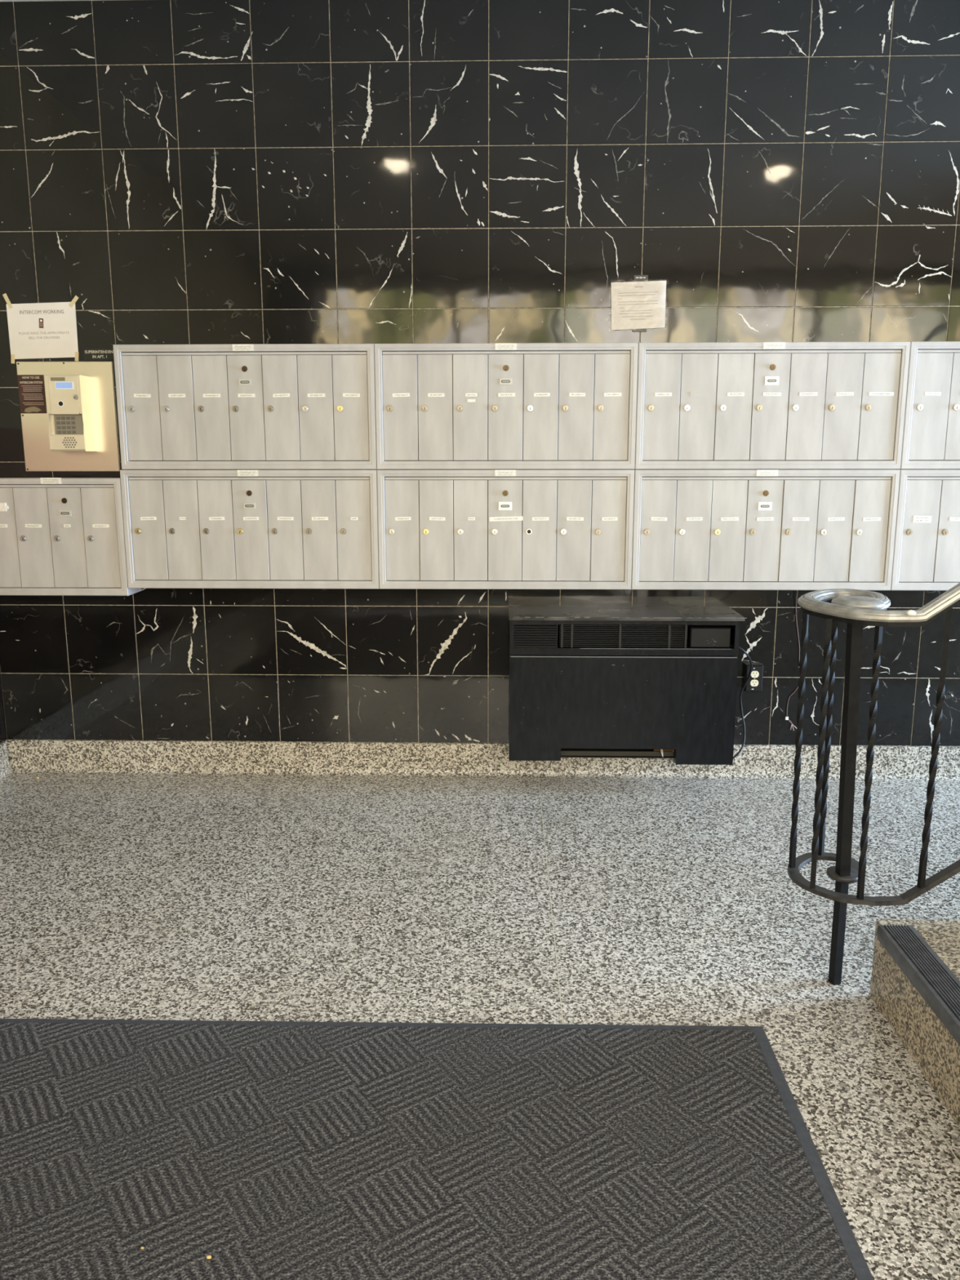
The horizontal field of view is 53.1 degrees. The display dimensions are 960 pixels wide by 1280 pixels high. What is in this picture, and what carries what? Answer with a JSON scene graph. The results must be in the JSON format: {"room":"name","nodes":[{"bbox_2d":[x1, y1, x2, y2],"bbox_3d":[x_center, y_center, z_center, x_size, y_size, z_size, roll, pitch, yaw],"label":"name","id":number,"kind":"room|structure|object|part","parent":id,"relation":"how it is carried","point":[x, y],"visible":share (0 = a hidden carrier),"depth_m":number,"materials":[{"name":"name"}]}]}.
{"room":"apartment building lobby","nodes":[
{"label":"apartment building lobby","id":0,"kind":"room"},
{"bbox_2d":[0,670,7,742],"bbox_3d":[-2.252,-0.384,1.131,0.150,3.097,5.850,0,11,1],"label":"wall","id":1,"kind":"structure","parent":0,"point":[3,737],"depth_m":4.22,"materials":[{"name":"black paint"}]},
{"bbox_2d":[0,741,10,778],"bbox_3d":[-2.166,1.054,1.467,0.016,0.146,5.670,0,11,1],"label":"baseboard","id":2,"kind":"structure","parent":1,"relation":"attached to","point":[4,759],"depth_m":4.21,"materials":[{"name":"stone"}]},
{"bbox_2d":[0,0,107,1],"bbox_3d":[1.490,-1.962,0.803,7.635,0.120,6.000,0,11,1],"label":"ceiling","id":3,"kind":"structure","parent":0,"point":[0,0],"depth_m":3.69,"materials":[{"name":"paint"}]},
{"bbox_2d":[0,0,959,746],"bbox_3d":[1.494,-0.985,3.969,7.485,3.197,0.154,0,11,1],"label":"wall","id":4,"kind":"structure","parent":0,"point":[188,171],"depth_m":3.80,"materials":[{"name":"tile"}]},
{"bbox_2d":[2,293,79,363],"bbox_3d":[-1.781,-1.271,3.921,0.312,0.276,0.002,0,11,1],"label":"paper sign","id":5,"kind":"object","parent":4,"relation":"attached to","point":[36,330],"visible":1,"depth_m":3.92,"materials":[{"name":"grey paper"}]},
{"bbox_2d":[39,318,43,328],"bbox_3d":[-1.788,-1.291,3.917,0.020,0.039,0.001,0,11,1],"label":"picture","id":6,"kind":"object","parent":5,"relation":"attached to","point":[41,320],"depth_m":3.92,"materials":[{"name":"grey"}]},
{"bbox_2d":[16,361,119,471],"bbox_3d":[-1.706,-0.925,3.986,0.398,0.444,0.010,0,11,1],"label":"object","id":7,"kind":"object","parent":4,"relation":"attached to","point":[38,456],"visible":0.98,"depth_m":3.99,"materials":[{"name":"metal"}]},
{"bbox_2d":[17,374,47,413],"bbox_3d":[-1.849,-1.015,3.968,0.110,0.154,0.002,0,11,1],"label":"plate","id":8,"kind":"object","parent":7,"relation":"attached to","point":[32,394],"visible":1,"depth_m":3.97,"materials":[{"name":"brown plastic"}]},
{"bbox_2d":[44,374,95,451],"bbox_3d":[-1.677,-0.924,3.927,0.144,0.301,0.109,0,11,1],"label":"intercom","id":9,"kind":"object","parent":7,"relation":"attached to","point":[68,397],"visible":1,"depth_m":3.90,"materials":[{"name":"metal"}]},
{"bbox_3d":[-1.693,-1.046,3.855,0.058,0.014,0.001,0,11,1],"label":"maker plate","id":10,"kind":"part","parent":9,"relation":"part of","materials":[{"name":"brown"}]},
{"bbox_3d":[-1.675,-0.984,3.867,0.124,0.148,0.007,0,11,1],"label":"plate","id":11,"kind":"part","parent":9,"relation":"part of","materials":[{"name":"metal"}]},
{"bbox_2d":[62,436,76,448],"bbox_3d":[-1.667,-0.802,3.905,0.061,0.043,0.001,0,11,1],"label":"speaker grille","id":12,"kind":"object","parent":9,"relation":"attached to","point":[67,442],"depth_m":3.91,"materials":[{"name":"grey metal"}]},
{"bbox_2d":[0,477,141,595],"bbox_3d":[-1.776,-0.435,4.012,0.643,0.482,0.151,0,11,1],"label":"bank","id":13,"kind":"object","parent":4,"relation":"attached to","point":[60,536],"visible":1,"depth_m":3.95,"materials":[{"name":"aluminum"}]},
{"bbox_3d":[-1.973,-0.420,3.959,0.137,0.409,0.015,0,11,1],"label":"mailbox door","id":14,"kind":"part","parent":13,"relation":"part of","materials":[{"name":"paint"}]},
{"bbox_3d":[-1.833,-0.420,3.955,0.137,0.409,0.015,0,11,1],"label":"mailbox door","id":15,"kind":"part","parent":13,"relation":"part of","materials":[{"name":"paint"}]},
{"bbox_3d":[-1.693,-0.419,3.952,0.137,0.409,0.014,0,11,1],"label":"mailbox door","id":16,"kind":"part","parent":13,"relation":"part of","materials":[{"name":"paint"}]},
{"bbox_3d":[-1.554,-0.418,3.948,0.137,0.409,0.015,0,11,1],"label":"mailbox door","id":17,"kind":"part","parent":13,"relation":"part of","materials":[{"name":"paint"}]},
{"bbox_2d":[83,348,114,360],"bbox_3d":[-1.534,-1.169,3.935,0.176,0.048,0.008,0,11,1],"label":"plaque","id":18,"kind":"object","parent":4,"relation":"attached to","point":[90,354],"visible":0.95,"depth_m":3.93,"materials":[{"name":"black plastic"}]},
{"bbox_2d":[112,343,377,469],"bbox_3d":[-0.929,-0.938,3.892,1.032,0.484,0.151,0,11,1],"label":"mailboxes","id":19,"kind":"object","parent":4,"relation":"attached to","point":[247,406],"visible":0.99,"depth_m":3.83,"materials":[{"name":"aluminum"}]},
{"bbox_3d":[-1.348,-0.925,3.845,0.137,0.408,0.015,0,11,1],"label":"mailbox door","id":20,"kind":"part","parent":19,"relation":"part of","materials":[{"name":"paint"}]},
{"bbox_3d":[-1.209,-0.924,3.841,0.137,0.408,0.015,0,11,1],"label":"mailbox door","id":21,"kind":"part","parent":19,"relation":"part of","materials":[{"name":"paint"}]},
{"bbox_3d":[-1.070,-0.924,3.837,0.137,0.408,0.015,0,11,1],"label":"mailbox door","id":22,"kind":"part","parent":19,"relation":"part of","materials":[{"name":"paint"}]},
{"bbox_3d":[-0.931,-0.923,3.833,0.137,0.408,0.015,0,11,1],"label":"mailbox door","id":23,"kind":"part","parent":19,"relation":"part of","materials":[{"name":"paint"}]},
{"bbox_3d":[-0.791,-0.923,3.830,0.137,0.408,0.016,0,11,1],"label":"mailbox door","id":24,"kind":"part","parent":19,"relation":"part of","materials":[{"name":"paint"}]},
{"bbox_3d":[-0.652,-0.922,3.827,0.137,0.408,0.014,0,11,1],"label":"mailbox door","id":25,"kind":"part","parent":19,"relation":"part of","materials":[{"name":"paint"}]},
{"bbox_3d":[-0.513,-0.922,3.823,0.137,0.408,0.014,0,11,1],"label":"mailbox door","id":26,"kind":"part","parent":19,"relation":"part of","materials":[{"name":"paint"}]},
{"bbox_2d":[120,469,379,588],"bbox_3d":[-0.933,-0.462,3.984,1.040,0.482,0.151,0,11,1],"label":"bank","id":27,"kind":"object","parent":4,"relation":"attached to","point":[184,528],"visible":1,"depth_m":3.92,"materials":[{"name":"aluminum"}]},
{"bbox_3d":[-1.355,-0.449,3.936,0.138,0.406,0.015,0,11,1],"label":"mailbox door","id":28,"kind":"part","parent":27,"relation":"part of","materials":[{"name":"paint"}]},
{"bbox_3d":[-1.215,-0.448,3.933,0.138,0.406,0.016,0,11,1],"label":"mailbox door","id":29,"kind":"part","parent":27,"relation":"part of","materials":[{"name":"paint"}]},
{"bbox_3d":[-1.075,-0.448,3.929,0.138,0.406,0.016,0,11,1],"label":"mailbox door","id":30,"kind":"part","parent":27,"relation":"part of","materials":[{"name":"paint"}]},
{"bbox_3d":[-0.934,-0.447,3.925,0.138,0.406,0.016,0,11,1],"label":"mailbox door","id":31,"kind":"part","parent":27,"relation":"part of","materials":[{"name":"paint"}]},
{"bbox_3d":[-0.794,-0.447,3.922,0.138,0.406,0.014,0,11,1],"label":"mailbox door","id":32,"kind":"part","parent":27,"relation":"part of","materials":[{"name":"paint"}]},
{"bbox_3d":[-0.653,-0.446,3.918,0.138,0.406,0.015,0,11,1],"label":"mailbox door","id":33,"kind":"part","parent":27,"relation":"part of","materials":[{"name":"paint"}]},
{"bbox_3d":[-0.513,-0.445,3.915,0.138,0.406,0.015,0,11,1],"label":"mailbox door","id":34,"kind":"part","parent":27,"relation":"part of","materials":[{"name":"paint"}]},
{"bbox_2d":[5,739,959,780],"bbox_3d":[1.567,0.530,4.167,7.335,0.146,0.034,0,11,1],"label":"baseboard","id":35,"kind":"structure","parent":4,"relation":"attached to","point":[895,762],"depth_m":4.22,"materials":[{"name":"stone"}]},
{"bbox_2d":[377,469,635,589],"bbox_3d":[0.103,-0.457,3.957,1.030,0.482,0.151,0,11,1],"label":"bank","id":36,"kind":"object","parent":4,"relation":"attached to","point":[438,529],"visible":1,"depth_m":3.89,"materials":[{"name":"aluminum"}]},
{"bbox_3d":[-0.315,-0.445,3.910,0.137,0.406,0.014,0,11,1],"label":"mailbox door","id":37,"kind":"part","parent":36,"relation":"part of","materials":[{"name":"paint"}]},
{"bbox_3d":[-0.176,-0.444,3.906,0.137,0.406,0.015,0,11,1],"label":"mailbox door","id":38,"kind":"part","parent":36,"relation":"part of","materials":[{"name":"paint"}]},
{"bbox_3d":[-0.037,-0.443,3.902,0.137,0.406,0.015,0,11,1],"label":"mailbox door","id":39,"kind":"part","parent":36,"relation":"part of","materials":[{"name":"paint"}]},
{"bbox_3d":[0.102,-0.443,3.898,0.137,0.406,0.016,0,11,1],"label":"mailbox door","id":40,"kind":"part","parent":36,"relation":"part of","materials":[{"name":"paint"}]},
{"bbox_3d":[0.241,-0.442,3.895,0.137,0.406,0.015,0,11,1],"label":"mailbox door","id":41,"kind":"part","parent":36,"relation":"part of","materials":[{"name":"paint"}]},
{"bbox_3d":[0.380,-0.441,3.891,0.137,0.406,0.016,0,11,1],"label":"mailbox door","id":42,"kind":"part","parent":36,"relation":"part of","materials":[{"name":"paint"}]},
{"bbox_3d":[0.519,-0.441,3.887,0.137,0.406,0.016,0,11,1],"label":"mailbox door","id":43,"kind":"part","parent":36,"relation":"part of","materials":[{"name":"paint"}]},
{"bbox_2d":[373,342,638,469],"bbox_3d":[0.103,-0.934,3.865,1.030,0.484,0.151,0,11,1],"label":"mailboxes","id":44,"kind":"object","parent":4,"relation":"attached to","point":[461,406],"visible":1,"depth_m":3.80,"materials":[{"name":"brushed aluminum"},{"name":"metal"}]},
{"bbox_3d":[-0.316,-0.921,3.818,0.137,0.408,0.014,0,11,1],"label":"mailbox door","id":45,"kind":"part","parent":44,"relation":"part of","materials":[{"name":"paint"}]},
{"bbox_3d":[-0.177,-0.920,3.814,0.137,0.408,0.015,0,11,1],"label":"mailbox door","id":46,"kind":"part","parent":44,"relation":"part of","materials":[{"name":"paint"}]},
{"bbox_3d":[-0.038,-0.919,3.810,0.137,0.408,0.016,0,11,1],"label":"mailbox door","id":47,"kind":"part","parent":44,"relation":"part of","materials":[{"name":"paint"}]},
{"bbox_3d":[0.101,-0.919,3.807,0.137,0.408,0.015,0,11,1],"label":"mailbox door","id":48,"kind":"part","parent":44,"relation":"part of","materials":[{"name":"paint"}]},
{"bbox_3d":[0.240,-0.918,3.803,0.137,0.408,0.016,0,11,1],"label":"mailbox door","id":49,"kind":"part","parent":44,"relation":"part of","materials":[{"name":"paint"}]},
{"bbox_3d":[0.379,-0.918,3.799,0.137,0.408,0.015,0,11,1],"label":"mailbox door","id":50,"kind":"part","parent":44,"relation":"part of","materials":[{"name":"paint"}]},
{"bbox_3d":[0.518,-0.917,3.796,0.137,0.408,0.014,0,11,1],"label":"mailbox door","id":51,"kind":"part","parent":44,"relation":"part of","materials":[{"name":"paint"}]},
{"bbox_2d":[508,605,752,764],"bbox_3d":[0.619,0.187,3.994,1.000,0.618,0.290,0,11,1],"label":"heater","id":52,"kind":"object","parent":4,"relation":"attached to","point":[585,681],"visible":1,"depth_m":3.87,"materials":[{"name":"black metal"}]},
{"bbox_2d":[513,624,557,647],"bbox_3d":[0.220,-0.017,3.855,0.182,0.096,0.012,0,11,1],"label":"vent","id":53,"kind":"object","parent":52,"relation":"attached to","point":[524,635],"depth_m":3.85,"materials":[{"name":"black plastic"}]},
{"bbox_2d":[560,748,673,758],"bbox_3d":[0.569,0.441,4.077,0.468,0.058,0.206,0,11,1],"label":"vent","id":54,"kind":"object","parent":52,"relation":"attached to","point":[565,753],"depth_m":3.98,"materials":[{"name":"black metal"}]},
{"bbox_2d":[559,624,687,648],"bbox_3d":[0.575,-0.020,3.868,0.508,0.096,0.050,0,11,1],"label":"grille","id":55,"kind":"object","parent":52,"relation":"attached to","point":[571,636],"depth_m":3.85,"materials":[{"name":"grey plastic"}]},
{"bbox_3d":[0.573,0.253,3.884,0.908,0.383,0.019,0,11,1],"label":"panel","id":56,"kind":"part","parent":52,"relation":"part of","materials":[{"name":"black paint"}]},
{"bbox_3d":[0.575,-0.022,3.838,0.913,0.122,0.016,0,11,1],"label":"rail","id":57,"kind":"part","parent":52,"relation":"part of","materials":[{"name":"black metal"}]},
{"bbox_3d":[0.586,-0.110,3.937,0.935,0.013,0.290,0,11,1],"label":"lid","id":58,"kind":"part","parent":52,"relation":"part of","materials":[{"name":"grey"}]},
{"bbox_3d":[1.065,0.255,3.950,0.170,0.501,0.107,-8,13,-36],"label":"power cord","id":59,"kind":"part","parent":52,"relation":"part of","materials":[{"name":"black plastic"}]},
{"bbox_2d":[611,280,666,330],"bbox_3d":[0.632,-1.335,3.834,0.236,0.196,0.012,0,11,1],"label":"notice sheet","id":60,"kind":"object","parent":4,"relation":"attached to","point":[634,304],"visible":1,"depth_m":3.84,"materials":[{"name":"paper"}]},
{"bbox_2d":[631,275,648,332],"bbox_3d":[0.640,-1.345,3.843,0.057,0.217,0.008,0,11,1],"label":"plaque","id":61,"kind":"object","parent":4,"relation":"attached to","point":[636,277],"visible":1,"depth_m":3.82,"materials":[{"name":"black"}]},
{"bbox_2d":[742,662,763,691],"bbox_3d":[1.166,0.160,4.100,0.072,0.116,0.045,0,11,1],"label":"wall outlet","id":62,"kind":"object","parent":4,"relation":"attached to","point":[754,683],"visible":0.98,"depth_m":4.08,"materials":[{"name":"black paint"}]},
{"bbox_2d":[750,680,758,686],"bbox_3d":[1.166,0.183,4.084,0.034,0.028,0.004,0,11,1],"label":"socket","id":63,"kind":"object","parent":62,"relation":"attached to","point":[753,682],"depth_m":4.08,"materials":[{"name":"beige plastic"}]},
{"bbox_2d":[751,671,759,677],"bbox_3d":[1.166,0.145,4.076,0.034,0.028,0.004,0,11,1],"label":"socket","id":64,"kind":"object","parent":62,"relation":"attached to","point":[754,673],"depth_m":4.07,"materials":[{"name":"beige plastic"}]},
{"bbox_2d":[631,469,900,590],"bbox_3d":[1.142,-0.453,3.930,1.045,0.482,0.151,0,11,1],"label":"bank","id":65,"kind":"object","parent":4,"relation":"attached to","point":[693,529],"visible":1,"depth_m":3.86,"materials":[{"name":"brushed aluminum"},{"name":"metal"}]},
{"bbox_3d":[0.717,-0.440,3.882,0.139,0.406,0.016,0,11,1],"label":"mailbox door","id":66,"kind":"part","parent":65,"relation":"part of","materials":[{"name":"paint"}]},
{"bbox_3d":[0.858,-0.440,3.879,0.139,0.406,0.015,0,11,1],"label":"mailbox door","id":67,"kind":"part","parent":65,"relation":"part of","materials":[{"name":"paint"}]},
{"bbox_3d":[0.999,-0.439,3.876,0.139,0.406,0.014,0,11,1],"label":"mailbox door","id":68,"kind":"part","parent":65,"relation":"part of","materials":[{"name":"paint"}]},
{"bbox_3d":[1.140,-0.438,3.872,0.139,0.406,0.015,0,11,1],"label":"mailbox door","id":69,"kind":"part","parent":65,"relation":"part of","materials":[{"name":"paint"}]},
{"bbox_3d":[1.281,-0.438,3.867,0.139,0.406,0.016,0,11,1],"label":"mailbox door","id":70,"kind":"part","parent":65,"relation":"part of","materials":[{"name":"paint"}]},
{"bbox_3d":[1.422,-0.437,3.864,0.139,0.406,0.015,0,11,1],"label":"mailbox door","id":71,"kind":"part","parent":65,"relation":"part of","materials":[{"name":"paint"}]},
{"bbox_3d":[1.563,-0.436,3.860,0.139,0.406,0.016,0,11,1],"label":"mailbox door","id":72,"kind":"part","parent":65,"relation":"part of","materials":[{"name":"paint"}]},
{"bbox_2d":[635,341,911,469],"bbox_3d":[1.141,-0.929,3.838,1.045,0.484,0.151,0,11,1],"label":"mailboxes","id":73,"kind":"object","parent":4,"relation":"attached to","point":[700,405],"visible":1,"depth_m":3.77,"materials":[{"name":"brushed aluminum"},{"name":"metal"}]},
{"bbox_3d":[0.716,-0.916,3.791,0.139,0.408,0.014,0,11,1],"label":"mailbox door","id":74,"kind":"part","parent":73,"relation":"part of","materials":[{"name":"paint"}]},
{"bbox_3d":[0.858,-0.916,3.787,0.139,0.408,0.014,0,11,1],"label":"mailbox door","id":75,"kind":"part","parent":73,"relation":"part of","materials":[{"name":"paint"}]},
{"bbox_3d":[0.999,-0.915,3.783,0.139,0.408,0.015,0,11,1],"label":"mailbox door","id":76,"kind":"part","parent":73,"relation":"part of","materials":[{"name":"paint"}]},
{"bbox_3d":[1.140,-0.914,3.780,0.139,0.408,0.015,0,11,1],"label":"mailbox door","id":77,"kind":"part","parent":73,"relation":"part of","materials":[{"name":"paint"}]},
{"bbox_3d":[1.281,-0.914,3.776,0.139,0.408,0.014,0,11,1],"label":"mailbox door","id":78,"kind":"part","parent":73,"relation":"part of","materials":[{"name":"paint"}]},
{"bbox_3d":[1.422,-0.913,3.772,0.139,0.408,0.014,0,11,1],"label":"mailbox door","id":79,"kind":"part","parent":73,"relation":"part of","materials":[{"name":"paint"}]},
{"bbox_3d":[1.563,-0.913,3.769,0.139,0.408,0.015,0,11,1],"label":"mailbox door","id":80,"kind":"part","parent":73,"relation":"part of","materials":[{"name":"paint"}]},
{"bbox_2d":[785,590,799,730],"bbox_3d":[1.344,0.090,4.086,0.057,0.614,0.024,0,11,1],"label":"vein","id":81,"kind":"object","parent":4,"relation":"attached to","point":[786,717],"visible":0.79,"depth_m":4.12,"materials":[{"name":"white stone"}]},
{"bbox_2d":[890,469,959,590],"bbox_3d":[2.186,-0.449,3.902,1.042,0.482,0.151,0,11,1],"label":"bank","id":82,"kind":"object","parent":4,"relation":"attached to","point":[926,555],"visible":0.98,"depth_m":3.85,"materials":[{"name":"metal"}]},
{"bbox_3d":[1.762,-0.436,3.856,0.138,0.406,0.014,0,11,1],"label":"mailbox door","id":83,"kind":"part","parent":82,"relation":"part of","materials":[{"name":"paint"}]},
{"bbox_3d":[1.903,-0.435,3.851,0.138,0.406,0.016,0,11,1],"label":"mailbox door","id":84,"kind":"part","parent":82,"relation":"part of","materials":[{"name":"paint"}]},
{"bbox_2d":[900,341,959,469],"bbox_3d":[2.185,-0.925,3.811,1.042,0.484,0.151,0,11,1],"label":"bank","id":85,"kind":"object","parent":4,"relation":"attached to","point":[931,425],"visible":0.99,"depth_m":3.76,"materials":[{"name":"metal"}]},
{"bbox_3d":[1.762,-0.912,3.763,0.138,0.408,0.016,0,11,1],"label":"mailbox door","id":86,"kind":"part","parent":85,"relation":"part of","materials":[{"name":"paint"}]},
{"bbox_3d":[1.903,-0.911,3.759,0.138,0.408,0.016,0,11,1],"label":"mailbox door","id":87,"kind":"part","parent":85,"relation":"part of","materials":[{"name":"paint"}]},
{"bbox_2d":[0,773,959,1279],"bbox_3d":[1.492,1.197,1.412,7.635,0.120,6.000,0,11,1],"label":"floor","id":88,"kind":"structure","parent":0,"point":[675,901],"depth_m":2.96,"materials":[{"name":"stone"}]},
{"bbox_2d":[0,1018,874,1279],"bbox_3d":[-0.552,1.176,1.188,2.429,0.010,2.461,0,11,1],"label":"entrance mat","id":89,"kind":"object","parent":88,"relation":"on","point":[269,1150],"visible":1,"depth_m":1.91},
{"bbox_2d":[537,777,563,1024],"bbox_3d":[0.180,1.136,1.418,0.002,0.001,5.666,0,11,1],"label":"trim","id":90,"kind":"structure","parent":88,"relation":"in","point":[538,777],"depth_m":2.93,"materials":[{"name":"beige"}]},
{"bbox_2d":[787,582,959,985],"bbox_3d":[1.707,-0.135,2.346,1.817,2.142,0.432,0,11,1],"label":"stair railing","id":91,"kind":"object","parent":88,"relation":"on","point":[857,608],"visible":1,"depth_m":2.38,"materials":[{"name":"metal"}]},
{"bbox_3d":[0.935,0.424,2.464,0.050,1.001,0.037,-1,11,-5],"label":"newel post","id":92,"kind":"part","parent":91,"relation":"part of","materials":[{"name":"black metal"}]},
{"bbox_3d":[1.708,-0.633,2.262,1.819,1.135,0.412,0,11,1],"label":"handrail","id":93,"kind":"part","parent":91,"relation":"part of","materials":[{"name":"metal"}]},
{"bbox_2d":[854,999,959,1164],"bbox_3d":[0.917,1.302,0.551,0.003,0.001,3.940,0,11,1],"label":"trim","id":94,"kind":"structure","parent":88,"relation":"on","point":[957,1160],"depth_m":2.14,"materials":[{"name":"beige"}]},
{"bbox_2d":[870,918,959,1128],"bbox_3d":[3.041,0.695,0.898,4.156,1.059,2.963,0,11,1],"label":"staircase","id":95,"kind":"structure","parent":88,"relation":"on","point":[915,979],"depth_m":2.25,"materials":[{"name":"stone"}]}
]}

